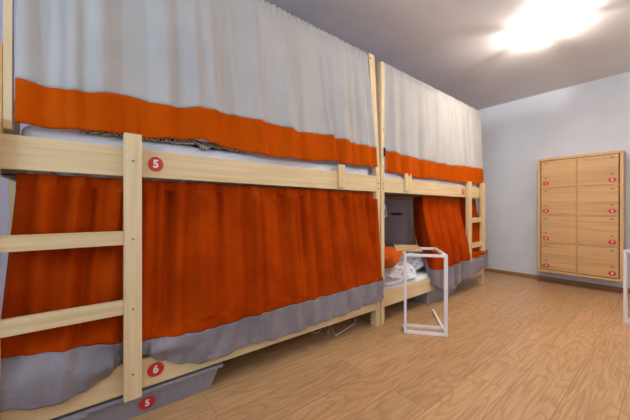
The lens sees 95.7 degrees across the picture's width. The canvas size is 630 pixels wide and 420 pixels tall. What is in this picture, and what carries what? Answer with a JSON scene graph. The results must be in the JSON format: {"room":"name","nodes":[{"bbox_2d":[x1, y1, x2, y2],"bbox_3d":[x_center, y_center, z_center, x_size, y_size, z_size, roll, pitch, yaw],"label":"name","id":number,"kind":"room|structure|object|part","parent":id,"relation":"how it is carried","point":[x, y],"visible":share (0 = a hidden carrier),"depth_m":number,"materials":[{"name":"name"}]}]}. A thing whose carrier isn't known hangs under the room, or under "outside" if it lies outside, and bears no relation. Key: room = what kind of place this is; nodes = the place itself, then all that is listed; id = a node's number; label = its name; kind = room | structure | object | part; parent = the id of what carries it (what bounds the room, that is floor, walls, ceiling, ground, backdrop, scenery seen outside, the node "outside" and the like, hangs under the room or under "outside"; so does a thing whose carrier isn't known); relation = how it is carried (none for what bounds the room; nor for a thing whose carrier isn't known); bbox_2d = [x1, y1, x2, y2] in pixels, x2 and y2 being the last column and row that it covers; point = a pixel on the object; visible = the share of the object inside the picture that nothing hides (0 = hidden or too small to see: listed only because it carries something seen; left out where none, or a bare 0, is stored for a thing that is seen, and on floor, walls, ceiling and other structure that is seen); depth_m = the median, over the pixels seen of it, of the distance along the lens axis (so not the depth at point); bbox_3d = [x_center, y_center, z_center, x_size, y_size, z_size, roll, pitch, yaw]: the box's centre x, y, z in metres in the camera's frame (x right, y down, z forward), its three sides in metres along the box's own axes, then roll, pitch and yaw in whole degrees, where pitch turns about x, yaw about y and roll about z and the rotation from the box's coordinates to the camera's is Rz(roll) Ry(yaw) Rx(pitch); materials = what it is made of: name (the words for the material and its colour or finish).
{"room":"dormitory","nodes":[
{"label":"dormitory","id":0,"kind":"room"},
{"bbox_2d":[0,0,417,313],"bbox_3d":[-0.341,-0.315,2.991,6.600,2.510,0.100,0,0,-39],"label":"wall","id":1,"kind":"structure","parent":0,"point":[397,228],"depth_m":3.97,"materials":[{"name":"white paint"}]},
{"bbox_2d":[128,271,629,419],"bbox_3d":[0.758,0.990,1.616,6.600,0.100,3.620,0,0,-39],"label":"floor","id":2,"kind":"structure","parent":0,"point":[515,347],"depth_m":1.70,"materials":[{"name":"laminate"}]},
{"bbox_2d":[50,362,222,419],"bbox_3d":[-1.063,0.874,1.431,1.005,0.130,0.597,0,0,-39],"label":"storage box","id":3,"kind":"object","parent":2,"relation":"on","point":[155,396],"visible":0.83,"depth_m":1.32,"materials":[{"name":"grey plastic"}]},
{"bbox_2d":[0,0,379,419],"bbox_3d":[-0.645,-0.147,1.978,2.260,2.175,1.022,0,0,-39],"label":"bunk bed","id":4,"kind":"object","parent":2,"relation":"on","point":[131,163],"visible":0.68,"depth_m":1.21,"materials":[{"name":"beige wood"}]},
{"bbox_3d":[-1.109,-0.762,1.031,0.022,0.945,0.033,0,0,-39],"label":"curtain post","id":5,"kind":"part","parent":4,"relation":"part of","materials":[{"name":"brown wood"}]},
{"bbox_3d":[-1.776,0.290,1.692,0.055,1.300,0.060,0,0,-39],"label":"post","id":6,"kind":"part","parent":4,"relation":"part of","materials":[{"name":"brown wood"}]},
{"bbox_3d":[-1.479,-0.435,1.340,0.020,0.320,0.859,0,0,-39],"label":"headboard","id":7,"kind":"part","parent":4,"relation":"part of","materials":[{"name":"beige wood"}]},
{"bbox_2d":[39,296,320,363],"bbox_3d":[-0.641,0.680,2.022,2.000,0.122,0.900,0,0,-39],"label":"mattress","id":8,"kind":"object","parent":4,"relation":"on","point":[144,355],"visible":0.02,"depth_m":1.32,"materials":[{"name":"white fabric"}]},
{"bbox_3d":[-0.341,0.735,1.636,2.108,0.130,0.022,0,0,-39],"label":"bed rail","id":9,"kind":"part","parent":4,"relation":"part of","materials":[{"name":"brown wood"}]},
{"bbox_3d":[-0.341,-0.209,1.636,2.108,0.125,0.022,0,0,-39],"label":"bed rail","id":10,"kind":"part","parent":4,"relation":"part of","materials":[{"name":"brown wood"}]},
{"bbox_2d":[21,126,367,184],"bbox_3d":[-0.613,-0.277,2.042,1.990,0.137,0.904,0,0,-39],"label":"mattress","id":11,"kind":"object","parent":4,"relation":"on","point":[75,135],"visible":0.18,"depth_m":1.43,"materials":[{"name":"white fabric"}]},
{"bbox_2d":[81,130,245,153],"bbox_3d":[-0.859,-0.334,1.621,0.720,0.062,0.595,0,0,-39],"label":"blanket","id":12,"kind":"object","parent":11,"relation":"on","point":[203,146],"visible":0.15,"depth_m":1.42,"materials":[{"name":"grey fabric"}]},
{"bbox_3d":[0.466,-0.762,2.288,0.138,0.945,0.033,0,0,-39],"label":"curtain post","id":13,"kind":"part","parent":4,"relation":"part of","materials":[{"name":"brown wood"}]},
{"bbox_3d":[0.492,0.326,2.324,0.048,1.228,0.062,0,0,-39],"label":"post","id":14,"kind":"part","parent":4,"relation":"part of","materials":[{"name":"brown wood"}]},
{"bbox_2d":[312,318,355,335],"bbox_3d":[0.164,0.932,2.341,0.290,0.016,0.450,0,0,25],"label":"cable","id":15,"kind":"object","parent":2,"relation":"on","point":[354,318],"visible":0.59,"depth_m":2.21,"materials":[{"name":"white plastic"}]},
{"bbox_2d":[311,61,484,324],"bbox_3d":[1.038,-0.140,3.322,2.032,2.160,1.022,0,0,-39],"label":"bunk bed","id":16,"kind":"object","parent":2,"relation":"on","point":[405,187],"visible":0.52,"depth_m":2.64,"materials":[{"name":"beige wood"}]},
{"bbox_3d":[0.540,-0.138,2.353,0.044,2.155,0.056,0,0,-39],"label":"post","id":17,"kind":"part","parent":16,"relation":"part of","materials":[{"name":"brown wood"}]},
{"bbox_3d":[0.725,-0.209,3.712,1.935,0.125,0.022,0,0,-39],"label":"bed rail","id":18,"kind":"part","parent":16,"relation":"part of","materials":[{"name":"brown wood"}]},
{"bbox_2d":[384,266,428,289],"bbox_3d":[1.026,0.685,3.340,1.910,0.113,0.920,0,0,-39],"label":"mattress","id":19,"kind":"object","parent":16,"relation":"on","point":[422,274],"visible":0.03,"depth_m":2.75,"materials":[{"name":"white fabric"}]},
{"bbox_2d":[384,244,424,285],"bbox_3d":[0.969,0.535,3.255,1.713,0.205,0.909,0,0,-39],"label":"duvet","id":20,"kind":"object","parent":19,"relation":"on","point":[394,275],"visible":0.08,"depth_m":2.75,"materials":[{"name":"white fabric"}]},
{"bbox_2d":[384,246,402,267],"bbox_3d":[0.603,0.454,2.836,0.500,0.194,0.325,0,0,37],"label":"pillow","id":21,"kind":"object","parent":20,"relation":"on","point":[391,257],"visible":0.27,"depth_m":2.65,"materials":[{"name":"orange fabric"}]},
{"bbox_3d":[1.513,-0.135,4.317,0.048,2.150,0.060,0,0,-39],"label":"post","id":22,"kind":"part","parent":16,"relation":"part of","materials":[{"name":"brown wood"}]},
{"bbox_2d":[370,172,475,186],"bbox_3d":[1.003,-0.271,3.319,1.850,0.125,0.924,0,0,-39],"label":"mattress","id":23,"kind":"object","parent":16,"relation":"on","point":[386,174],"visible":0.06,"depth_m":2.81,"materials":[{"name":"white fabric"}]},
{"bbox_3d":[1.323,-0.209,2.964,1.935,0.125,0.022,0,0,-39],"label":"bed rail","id":24,"kind":"part","parent":16,"relation":"part of","materials":[{"name":"brown wood"}]},
{"bbox_3d":[1.323,0.735,2.964,1.935,0.130,0.022,0,0,-39],"label":"bed rail","id":25,"kind":"part","parent":16,"relation":"part of","materials":[{"name":"brown wood"}]},
{"bbox_3d":[2.091,0.290,3.594,0.048,1.300,0.052,0,0,-39],"label":"post","id":26,"kind":"part","parent":16,"relation":"part of","materials":[{"name":"brown wood"}]},
{"bbox_2d":[394,244,447,336],"bbox_3d":[0.866,0.627,2.418,0.367,0.626,0.550,0,0,13],"label":"side table","id":27,"kind":"object","parent":2,"relation":"on","point":[415,248],"visible":1,"depth_m":2.17,"materials":[{"name":"white metal"}]},
{"bbox_3d":[0.692,0.637,2.186,0.020,0.566,0.020,0,0,13],"label":"leg","id":28,"kind":"part","parent":27,"relation":"part of","materials":[{"name":"white metal"}]},
{"bbox_3d":[0.880,0.344,2.358,0.312,0.020,0.440,0,0,13],"label":"frame","id":29,"kind":"part","parent":27,"relation":"part of","materials":[{"name":"white metal"}]},
{"bbox_3d":[0.893,0.930,2.412,0.312,0.020,0.550,0,0,13],"label":"frame","id":30,"kind":"part","parent":27,"relation":"part of","materials":[{"name":"white metal"}]},
{"bbox_3d":[0.974,0.637,2.122,0.026,0.566,0.020,0,0,13],"label":"leg","id":31,"kind":"part","parent":27,"relation":"part of","materials":[{"name":"white metal"}]},
{"bbox_2d":[409,284,457,303],"bbox_3d":[1.182,0.871,3.223,0.670,0.135,0.597,0,0,-39],"label":"storage box","id":32,"kind":"object","parent":2,"relation":"on","point":[432,296],"visible":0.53,"depth_m":2.90,"materials":[{"name":"grey plastic"}]},
{"bbox_3d":[1.181,0.817,3.224,0.670,0.026,0.594,0,0,-39],"label":"lid","id":33,"kind":"part","parent":32,"relation":"part of","materials":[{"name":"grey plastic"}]},
{"bbox_2d":[623,249,629,323],"bbox_3d":[2.889,0.637,2.336,0.550,0.606,0.312,0,0,-21],"label":"side table","id":34,"kind":"object","parent":2,"relation":"on","point":[625,252],"visible":1,"depth_m":2.37,"materials":[{"name":"white metal"}]},
{"bbox_3d":[2.589,0.637,2.377,0.020,0.566,0.020,0,0,-21],"label":"leg","id":35,"kind":"part","parent":34,"relation":"part of","materials":[{"name":"white metal"}]},
{"bbox_2d":[264,0,629,109],"bbox_3d":[0.758,-1.620,1.616,6.600,0.100,3.620,0,0,-39],"label":"ceiling","id":36,"kind":"structure","parent":0,"point":[473,52],"depth_m":2.62,"materials":[{"name":"paint"}]},
{"bbox_2d":[521,20,567,44],"bbox_3d":[1.967,-1.527,2.453,0.315,0.084,0.310,0,0,-39],"label":"ceiling lamp","id":37,"kind":"object","parent":36,"relation":"attached to","point":[546,32],"visible":1,"depth_m":2.41,"materials":[{"name":"white"}]},
{"bbox_2d":[444,71,629,288],"bbox_3d":[3.297,-0.315,3.643,0.100,2.510,3.420,0,0,-39],"label":"wall","id":38,"kind":"structure","parent":0,"point":[590,117],"depth_m":3.94,"materials":[{"name":"paint"}]},
{"bbox_2d":[484,268,629,292],"bbox_3d":[3.253,0.915,3.608,0.014,0.050,3.420,0,0,-39],"label":"baseboard","id":39,"kind":"structure","parent":38,"relation":"attached to","point":[613,288],"depth_m":3.70,"materials":[{"name":"brown wood"}]},
{"bbox_2d":[538,150,625,281],"bbox_3d":[3.219,0.067,3.480,0.224,1.450,0.762,0,0,-39],"label":"locker","id":40,"kind":"object","parent":38,"relation":"attached to","point":[582,198],"visible":0.99,"depth_m":3.37,"materials":[{"name":"brown wood"}]},
{"bbox_3d":[3.033,0.590,3.554,0.018,0.332,0.337,0,0,-39],"label":"door","id":41,"kind":"part","parent":40,"relation":"part of","materials":[{"name":"brown wood"}]},
{"bbox_3d":[3.033,0.241,3.554,0.018,0.332,0.337,0,0,-39],"label":"door","id":42,"kind":"part","parent":40,"relation":"part of","materials":[{"name":"brown wood"}]},
{"bbox_3d":[3.033,-0.107,3.554,0.018,0.332,0.337,0,0,-39],"label":"door","id":43,"kind":"part","parent":40,"relation":"part of","materials":[{"name":"brown wood"}]},
{"bbox_3d":[3.033,-0.456,3.554,0.018,0.332,0.337,0,0,-39],"label":"door","id":44,"kind":"part","parent":40,"relation":"part of","materials":[{"name":"brown wood"}]},
{"bbox_3d":[3.251,0.590,3.282,0.018,0.332,0.337,0,0,-39],"label":"door","id":45,"kind":"part","parent":40,"relation":"part of","materials":[{"name":"brown wood"}]},
{"bbox_3d":[3.251,0.241,3.282,0.018,0.332,0.337,0,0,-39],"label":"door","id":46,"kind":"part","parent":40,"relation":"part of","materials":[{"name":"brown wood"}]},
{"bbox_3d":[3.251,-0.107,3.282,0.018,0.332,0.337,0,0,-39],"label":"door","id":47,"kind":"part","parent":40,"relation":"part of","materials":[{"name":"brown wood"}]},
{"bbox_3d":[3.251,-0.456,3.282,0.018,0.332,0.337,0,0,-39],"label":"door","id":48,"kind":"part","parent":40,"relation":"part of","materials":[{"name":"brown wood"}]},
{"bbox_3d":[-0.371,-0.132,1.675,2.110,0.006,0.006,0,0,-39],"label":"curtain rod","id":49,"kind":"object","parent":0,"visible":0},
{"bbox_2d":[0,173,383,411],"bbox_3d":[-0.303,0.311,1.672,2.153,0.898,0.125,0,0,-39],"label":"curtain","id":50,"kind":"object","parent":49,"relation":"hanging from","point":[215,256],"visible":0.95,"depth_m":1.39,"materials":[{"name":"orange fabric"}]},
{"bbox_3d":[1.266,-0.132,3.033,1.937,0.006,0.006,0,0,-39],"label":"curtain rod","id":51,"kind":"object","parent":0,"visible":0},
{"bbox_2d":[413,196,488,289],"bbox_3d":[1.563,0.343,3.302,1.354,0.962,0.392,0,0,-39],"label":"curtain","id":52,"kind":"object","parent":51,"relation":"hanging from","point":[439,222],"visible":0.88,"depth_m":3.06,"materials":[{"name":"orange fabric"}]},
{"bbox_3d":[-0.351,-1.197,1.647,1.930,0.017,0.017,0,0,-39],"label":"curtain rod","id":53,"kind":"object","parent":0,"visible":0},
{"bbox_2d":[14,0,377,166],"bbox_3d":[-0.291,-0.770,1.647,2.010,0.916,0.059,0,0,-39],"label":"curtain","id":54,"kind":"object","parent":53,"relation":"hanging from","point":[253,76],"visible":1,"depth_m":1.40,"materials":[{"name":"grey fabric"}]},
{"bbox_3d":[1.292,-1.192,2.959,1.886,0.017,0.017,0,0,-39],"label":"curtain rod","id":55,"kind":"object","parent":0,"visible":0},
{"bbox_2d":[384,63,483,183],"bbox_3d":[1.352,-0.759,2.969,1.983,0.923,0.054,0,0,-39],"label":"curtain","id":56,"kind":"object","parent":55,"relation":"hanging from","point":[429,133],"visible":0.98,"depth_m":2.77,"materials":[{"name":"grey fabric"}]}
]}

